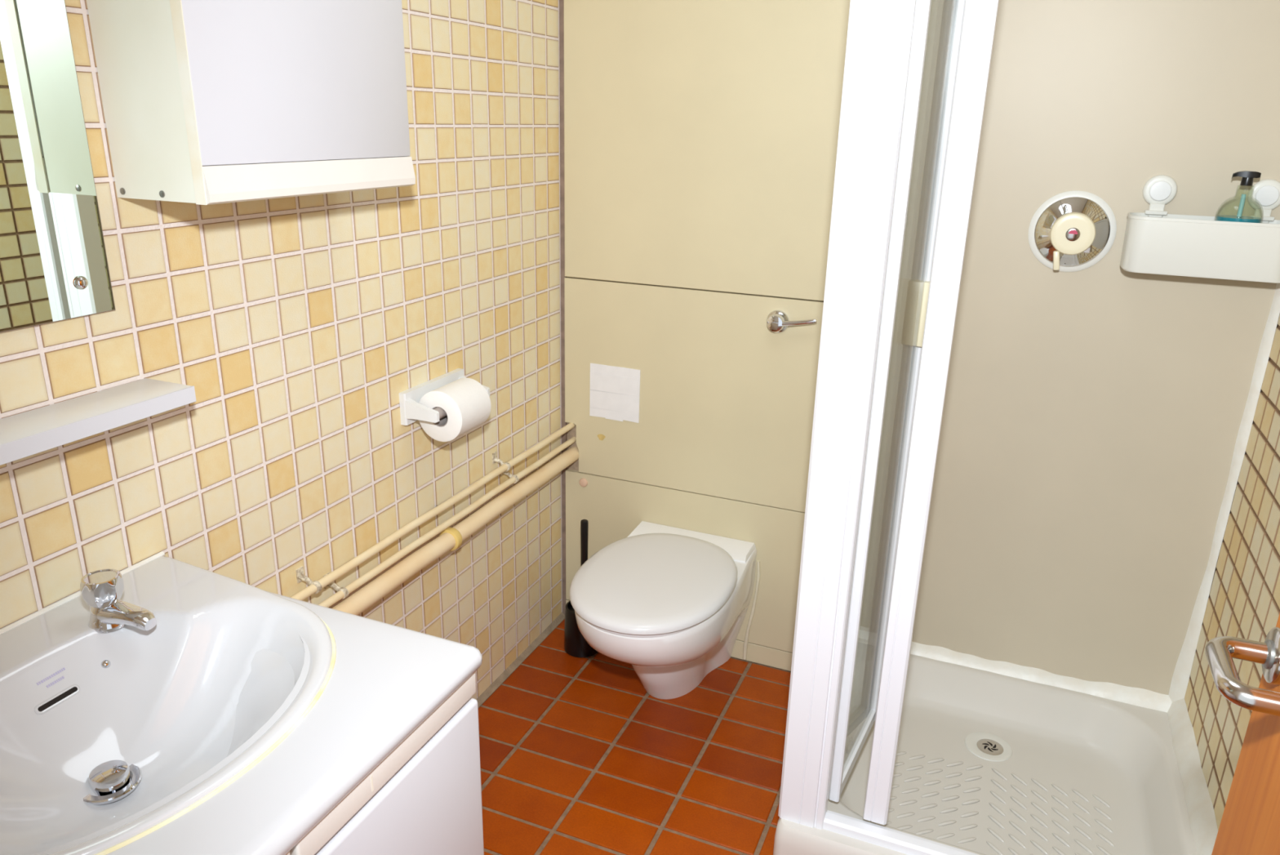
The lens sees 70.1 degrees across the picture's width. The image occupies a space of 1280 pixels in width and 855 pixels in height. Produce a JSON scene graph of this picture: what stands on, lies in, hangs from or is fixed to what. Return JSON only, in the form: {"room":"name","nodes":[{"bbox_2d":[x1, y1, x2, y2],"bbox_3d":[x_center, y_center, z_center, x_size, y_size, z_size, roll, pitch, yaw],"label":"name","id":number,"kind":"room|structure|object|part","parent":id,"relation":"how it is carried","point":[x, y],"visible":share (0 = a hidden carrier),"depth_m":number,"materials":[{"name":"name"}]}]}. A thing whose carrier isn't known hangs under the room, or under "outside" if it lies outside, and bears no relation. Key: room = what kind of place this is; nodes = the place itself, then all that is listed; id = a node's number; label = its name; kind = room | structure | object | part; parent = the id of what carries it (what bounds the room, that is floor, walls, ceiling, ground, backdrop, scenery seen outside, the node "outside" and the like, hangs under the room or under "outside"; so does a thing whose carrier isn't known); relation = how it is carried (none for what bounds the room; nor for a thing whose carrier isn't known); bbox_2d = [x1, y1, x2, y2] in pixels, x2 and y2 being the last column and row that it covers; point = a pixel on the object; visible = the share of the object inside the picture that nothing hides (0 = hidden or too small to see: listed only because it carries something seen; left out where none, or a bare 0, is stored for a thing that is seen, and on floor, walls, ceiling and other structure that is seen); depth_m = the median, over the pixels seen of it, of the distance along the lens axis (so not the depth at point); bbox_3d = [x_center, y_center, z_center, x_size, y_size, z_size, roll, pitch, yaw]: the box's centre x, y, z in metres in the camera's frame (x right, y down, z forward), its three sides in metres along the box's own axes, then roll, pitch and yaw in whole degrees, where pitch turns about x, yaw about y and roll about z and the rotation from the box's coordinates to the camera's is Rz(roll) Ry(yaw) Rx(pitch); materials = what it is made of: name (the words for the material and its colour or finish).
{"room":"bathroom","nodes":[
{"label":"bathroom","id":0,"kind":"room"},
{"bbox_2d":[80,568,156,632],"bbox_3d":[-0.658,0.223,1.150,0.094,0.067,0.047,9,20,21],"label":"tap","id":1,"kind":"object","parent":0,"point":[102,589],"visible":1,"depth_m":1.14,"materials":[{"name":"silver metal"}]},
{"bbox_3d":[-0.648,0.239,1.152,0.072,0.027,0.037,9,20,21],"label":"spout","id":2,"kind":"part","parent":1,"relation":"part of","materials":[{"name":"silver metal"}]},
{"bbox_2d":[0,0,562,698],"bbox_3d":[-0.647,-0.213,1.482,0.100,2.350,2.250,9,20,21],"label":"wall","id":3,"kind":"structure","parent":0,"point":[298,326],"depth_m":1.66,"materials":[{"name":"tile"}]},
{"bbox_2d":[0,0,115,333],"bbox_3d":[-0.810,-0.418,0.821,0.012,0.744,0.625,9,20,21],"label":"wall mirror","id":4,"kind":"object","parent":3,"relation":"attached to","point":[54,266],"visible":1,"depth_m":1.10,"materials":[{"name":"silver glass"}]},
{"bbox_2d":[0,377,195,465],"bbox_3d":[-0.784,0.046,0.965,0.091,0.023,0.688,9,20,21],"label":"wall shelf","id":5,"kind":"object","parent":3,"relation":"attached to","point":[24,434],"visible":1,"depth_m":1.13,"materials":[{"name":"white paint"}]},
{"bbox_2d":[86,0,415,204],"bbox_3d":[-0.523,-0.660,1.252,0.164,0.652,0.429,9,20,21],"label":"upper cabinet","id":6,"kind":"object","parent":3,"relation":"attached to","point":[206,102],"visible":1,"depth_m":1.19,"materials":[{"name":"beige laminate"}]},
{"bbox_3d":[-0.461,-0.672,1.222,0.017,0.604,0.428,9,20,21],"label":"door","id":7,"kind":"part","parent":6,"relation":"part of","materials":[{"name":"white laminate"}]},
{"bbox_3d":[-0.465,-0.363,1.325,0.024,0.046,0.428,9,20,21],"label":"grip rail","id":8,"kind":"part","parent":6,"relation":"part of","materials":[{"name":"white plastic"}]},
{"bbox_2d":[290,422,575,600],"bbox_3d":[-0.440,0.162,1.970,0.044,0.045,1.285,9,20,21],"label":"pipe","id":9,"kind":"object","parent":3,"relation":"attached to","point":[315,586],"visible":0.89,"depth_m":1.88,"materials":[{"name":"beige metal"}]},
{"bbox_2d":[399,368,489,425],"bbox_3d":[-0.404,-0.062,1.914,0.084,0.067,0.213,9,20,21],"label":"toilet roll holder","id":10,"kind":"object","parent":3,"relation":"attached to","point":[411,411],"visible":0.53,"depth_m":1.84,"materials":[{"name":"white paint"}]},
{"bbox_3d":[-0.436,-0.034,1.827,0.074,0.040,0.018,9,20,21],"label":"arm","id":11,"kind":"part","parent":10,"relation":"part of","materials":[{"name":"white paint"}]},
{"bbox_3d":[-0.363,-0.089,1.995,0.074,0.040,0.018,9,20,21],"label":"arm","id":12,"kind":"part","parent":10,"relation":"part of","materials":[{"name":"white paint"}]},
{"bbox_2d":[317,436,576,607],"bbox_3d":[-0.440,0.203,1.984,0.046,0.044,1.285,9,20,21],"label":"pipe","id":13,"kind":"object","parent":3,"relation":"attached to","point":[342,592],"visible":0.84,"depth_m":1.94,"materials":[{"name":"beige metal"}]},
{"bbox_2d":[332,446,578,615],"bbox_3d":[-0.428,0.254,1.995,0.052,0.052,1.285,9,20,21],"label":"pipe","id":14,"kind":"object","parent":3,"relation":"attached to","point":[451,538],"visible":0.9,"depth_m":1.99,"materials":[{"name":"beige metal"}]},
{"bbox_2d":[475,612,564,706],"bbox_3d":[-0.618,0.854,1.827,0.014,0.017,2.040,9,20,21],"label":"baseboard","id":15,"kind":"structure","parent":3,"relation":"attached to","point":[489,691],"depth_m":2.48,"materials":[{"name":"beige tile"}]},
{"bbox_2d":[418,377,491,441],"bbox_3d":[-0.384,-0.038,1.892,0.107,0.107,0.114,9,20,21],"label":"toilet roll","id":16,"kind":"object","parent":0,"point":[466,403],"visible":0.88,"depth_m":1.85,"materials":[{"name":"paper"}]},
{"bbox_2d":[478,617,791,854],"bbox_3d":[-0.055,1.143,1.185,1.795,0.101,3.100,9,20,21],"label":"floor","id":17,"kind":"structure","parent":0,"point":[577,757],"depth_m":2.12,"materials":[{"name":"orange tile"}]},
{"bbox_2d":[285,671,484,854],"bbox_3d":[-0.591,0.718,1.084,0.535,0.746,0.676,9,20,21],"label":"vanity unit","id":18,"kind":"object","parent":17,"relation":"on","point":[424,797],"visible":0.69,"depth_m":1.08,"materials":[{"name":"white laminate"}]},
{"bbox_2d":[31,591,482,854],"bbox_3d":[-0.585,0.353,0.961,0.550,0.026,0.696,9,20,21],"label":"countertop","id":19,"kind":"structure","parent":18,"relation":"on","point":[386,679],"depth_m":0.98,"materials":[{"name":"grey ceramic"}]},
{"bbox_2d":[0,551,336,854],"bbox_3d":[-0.609,0.371,1.044,0.456,0.158,0.565,9,20,21],"label":"basin","id":20,"kind":"object","parent":19,"relation":"in","point":[97,729],"visible":0.9,"depth_m":1.12,"materials":[{"name":"white glazed ceramic"},{"name":"chrome"}]},
{"bbox_2d":[36,666,65,687],"bbox_3d":[-0.701,0.300,1.089,0.008,0.010,0.035,9,20,21],"label":"print","id":21,"kind":"object","parent":20,"relation":"attached to","point":[46,677],"depth_m":1.09,"materials":[{"name":"purple"}]},
{"bbox_2d":[564,519,597,657],"bbox_3d":[-0.158,0.433,2.496,0.100,0.396,0.100,9,20,21],"label":"toilet brush","id":22,"kind":"object","parent":17,"relation":"on","point":[575,645],"visible":0.58,"depth_m":2.50,"materials":[{"name":"black plastic"}]},
{"bbox_3d":[-0.151,0.387,2.477,0.021,0.296,0.021,9,20,21],"label":"handle","id":23,"kind":"part","parent":22,"relation":"part of","materials":[{"name":"black plastic"}]},
{"bbox_2d":[568,520,760,698],"bbox_3d":[0.044,0.519,2.275,0.374,0.384,0.560,9,20,21],"label":"toilet","id":24,"kind":"object","parent":17,"relation":"on","point":[671,603],"visible":1,"depth_m":2.15,"materials":[{"name":"white ceramic"}]},
{"bbox_3d":[0.034,0.379,2.193,0.350,0.014,0.466,9,20,21],"label":"seat","id":25,"kind":"part","parent":24,"relation":"part of","materials":[{"name":"white plastic"}]},
{"bbox_3d":[0.035,0.359,2.186,0.374,0.026,0.490,9,20,21],"label":"lid","id":26,"kind":"part","parent":24,"relation":"part of","materials":[{"name":"white plastic"}]},
{"bbox_2d":[773,641,1197,854],"bbox_3d":[0.745,0.773,1.942,0.759,0.150,0.741,9,20,21],"label":"shower tray","id":27,"kind":"object","parent":17,"relation":"on","point":[988,762],"visible":0.86,"depth_m":2.00,"materials":[{"name":"white ceramic"}]},
{"bbox_2d":[777,0,979,854],"bbox_3d":[0.773,-0.129,1.646,0.762,1.750,0.716,9,20,21],"label":"shower frame","id":28,"kind":"object","parent":27,"relation":"on","point":[879,39],"visible":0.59,"depth_m":1.47,"materials":[{"name":"white metal"}]},
{"bbox_3d":[0.333,-0.081,1.475,0.086,1.750,0.050,9,20,21],"label":"corner post","id":29,"kind":"part","parent":28,"relation":"part of","materials":[{"name":"white metal"}]},
{"bbox_3d":[0.440,-0.185,1.786,0.005,1.694,0.638,9,20,21],"label":"pane","id":30,"kind":"part","parent":28,"relation":"part of","materials":[{"name":"clear glass"}]},
{"bbox_2d":[828,0,999,824],"bbox_3d":[0.492,-0.103,1.604,0.114,1.684,0.346,9,20,21],"label":"bifold door","id":31,"kind":"structure","parent":28,"relation":"attached to","point":[973,27],"depth_m":1.50,"materials":[{"name":"white metal"}]},
{"bbox_3d":[0.543,-0.212,1.707,0.034,0.122,0.036,9,20,21],"label":"finger pull","id":32,"kind":"part","parent":31,"relation":"part of","materials":[{"name":"beige plastic"}]},
{"bbox_3d":[0.804,0.735,2.104,0.104,0.003,0.104,9,20,21],"label":"waste dish","id":33,"kind":"part","parent":27,"relation":"part of","materials":[{"name":"white"}]},
{"bbox_2d":[559,0,1279,694],"bbox_3d":[0.548,-0.402,2.122,1.695,2.350,0.101,9,20,21],"label":"wall","id":34,"kind":"structure","parent":0,"point":[1092,415],"depth_m":2.09,"materials":[{"name":"beige paint"}]},
{"bbox_2d":[579,478,587,486],"bbox_3d":[-0.159,0.155,2.554,0.025,0.025,0.007,9,20,21],"label":"cap","id":35,"kind":"object","parent":34,"relation":"attached to","point":[583,482],"visible":1,"depth_m":2.55,"materials":[{"name":"plastic"}]},
{"bbox_2d":[589,363,640,422],"bbox_3d":[-0.068,-0.091,2.436,0.146,0.150,0.003,9,20,21],"label":"tape patch","id":36,"kind":"object","parent":34,"relation":"attached to","point":[615,391],"visible":1,"depth_m":2.43,"materials":[{"name":"white paper"}]},
{"bbox_3d":[0.170,0.372,2.496,0.828,0.410,0.018,9,20,21],"label":"wall panel","id":37,"kind":"part","parent":34,"relation":"part of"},
{"bbox_3d":[0.181,-0.081,2.342,0.828,0.540,0.018,9,20,21],"label":"wall panel","id":38,"kind":"part","parent":34,"relation":"part of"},
{"bbox_3d":[0.202,-0.947,2.047,0.828,1.286,0.018,9,20,21],"label":"wall panel","id":39,"kind":"part","parent":34,"relation":"part of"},
{"bbox_2d":[766,310,817,333],"bbox_3d":[0.360,-0.247,2.180,0.127,0.056,0.033,9,20,21],"label":"handle","id":40,"kind":"object","parent":34,"relation":"attached to","point":[777,321],"visible":1,"depth_m":2.18,"materials":[{"name":"silver metal"}]},
{"bbox_3d":[0.369,-0.248,2.167,0.102,0.030,0.015,9,20,21],"label":"lever","id":41,"kind":"part","parent":40,"relation":"part of","materials":[{"name":"silver metal"}]},
{"bbox_2d":[857,629,1172,711],"bbox_3d":[0.891,0.584,2.224,0.748,0.035,0.028,9,20,21],"label":"trim","id":42,"kind":"structure","parent":34,"relation":"attached to","point":[1142,697],"depth_m":2.19,"materials":[{"name":"white plastic"}]},
{"bbox_3d":[0.932,-0.399,1.908,0.773,2.200,0.018,9,20,21],"label":"shower panel","id":43,"kind":"part","parent":34,"relation":"part of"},
{"bbox_2d":[1027,191,1116,271],"bbox_3d":[0.892,-0.401,1.883,0.167,0.167,0.055,9,20,21],"label":"shower valve","id":44,"kind":"object","parent":34,"relation":"attached to","point":[1072,231],"visible":1,"depth_m":1.88,"materials":[{"name":"chrome"},{"name":"cream plastic"}]},
{"bbox_3d":[0.867,-0.347,1.897,0.017,0.040,0.012,9,20,21],"label":"knob lever","id":45,"kind":"part","parent":44,"relation":"part of","materials":[{"name":"beige plastic"}]},
{"bbox_3d":[0.889,-0.398,1.873,0.086,0.086,0.026,9,20,21],"label":"knob","id":46,"kind":"part","parent":44,"relation":"part of","materials":[{"name":"beige plastic"}]},
{"bbox_2d":[1120,174,1279,283],"bbox_3d":[1.100,-0.388,1.764,0.284,0.182,0.112,9,20,21],"label":"shower shelf","id":47,"kind":"object","parent":34,"relation":"attached to","point":[1156,242],"visible":0.98,"depth_m":1.74,"materials":[{"name":"white plastic"}]},
{"bbox_2d":[1142,174,1177,204],"bbox_3d":[1.038,-0.473,1.821,0.061,0.061,0.010,9,20,21],"label":"cup","id":48,"kind":"object","parent":47,"relation":"on","point":[1160,189],"depth_m":1.81,"materials":[{"name":"white paint"}]},
{"bbox_2d":[1120,212,1279,283],"bbox_3d":[1.097,-0.352,1.772,0.284,0.107,0.104,9,20,21],"label":"tub","id":49,"kind":"object","parent":47,"relation":"in","point":[1164,243],"depth_m":1.73,"materials":[{"name":"white plastic"}]},
{"bbox_2d":[1213,170,1263,222],"bbox_3d":[1.141,-0.390,1.741,0.079,0.192,0.079,9,20,21],"label":"soap bottle","id":50,"kind":"object","parent":47,"relation":"in","point":[1247,176],"visible":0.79,"depth_m":1.71,"materials":[{"name":"clear plastic"}]},
{"bbox_2d":[1247,178,1279,209],"bbox_3d":[1.206,-0.447,1.756,0.061,0.061,0.010,9,20,21],"label":"cup","id":51,"kind":"object","parent":47,"relation":"on","point":[1267,192],"depth_m":1.75,"materials":[{"name":"white paint"}]},
{"bbox_2d":[1184,314,1279,830],"bbox_3d":[0.917,0.031,0.877,0.100,2.350,2.250,9,20,21],"label":"wall","id":52,"kind":"structure","parent":0,"point":[1243,602],"depth_m":1.76,"materials":[{"name":"beige tile"}]},
{"bbox_2d":[1167,697,1217,854],"bbox_3d":[1.089,0.728,1.781,0.028,0.057,0.735,9,20,21],"label":"trim","id":53,"kind":"structure","parent":52,"relation":"attached to","point":[1202,821],"depth_m":1.84,"materials":[{"name":"white plastic"}]},
{"bbox_2d":[1168,283,1279,702],"bbox_3d":[1.249,-0.362,1.752,0.026,2.135,0.032,9,20,21],"label":"trim","id":54,"kind":"structure","parent":52,"relation":"attached to","point":[1182,671],"depth_m":1.94,"materials":[{"name":"white plastic"}]},
{"bbox_3d":[-0.278,0.219,0.237,1.795,2.350,0.100,9,20,21],"label":"wall","id":55,"kind":"structure","parent":0,"visible":0},
{"bbox_2d":[1204,613,1279,854],"bbox_3d":[0.435,0.280,0.497,0.106,1.980,0.830,9,20,21],"label":"door","id":56,"kind":"structure","parent":55,"relation":"in","point":[1250,824],"depth_m":0.84,"materials":[{"name":"brown wood"}]},
{"bbox_3d":[0.541,0.218,0.811,0.060,0.019,0.107,9,20,21],"label":"lever","id":57,"kind":"part","parent":56,"relation":"part of","materials":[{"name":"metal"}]}
]}

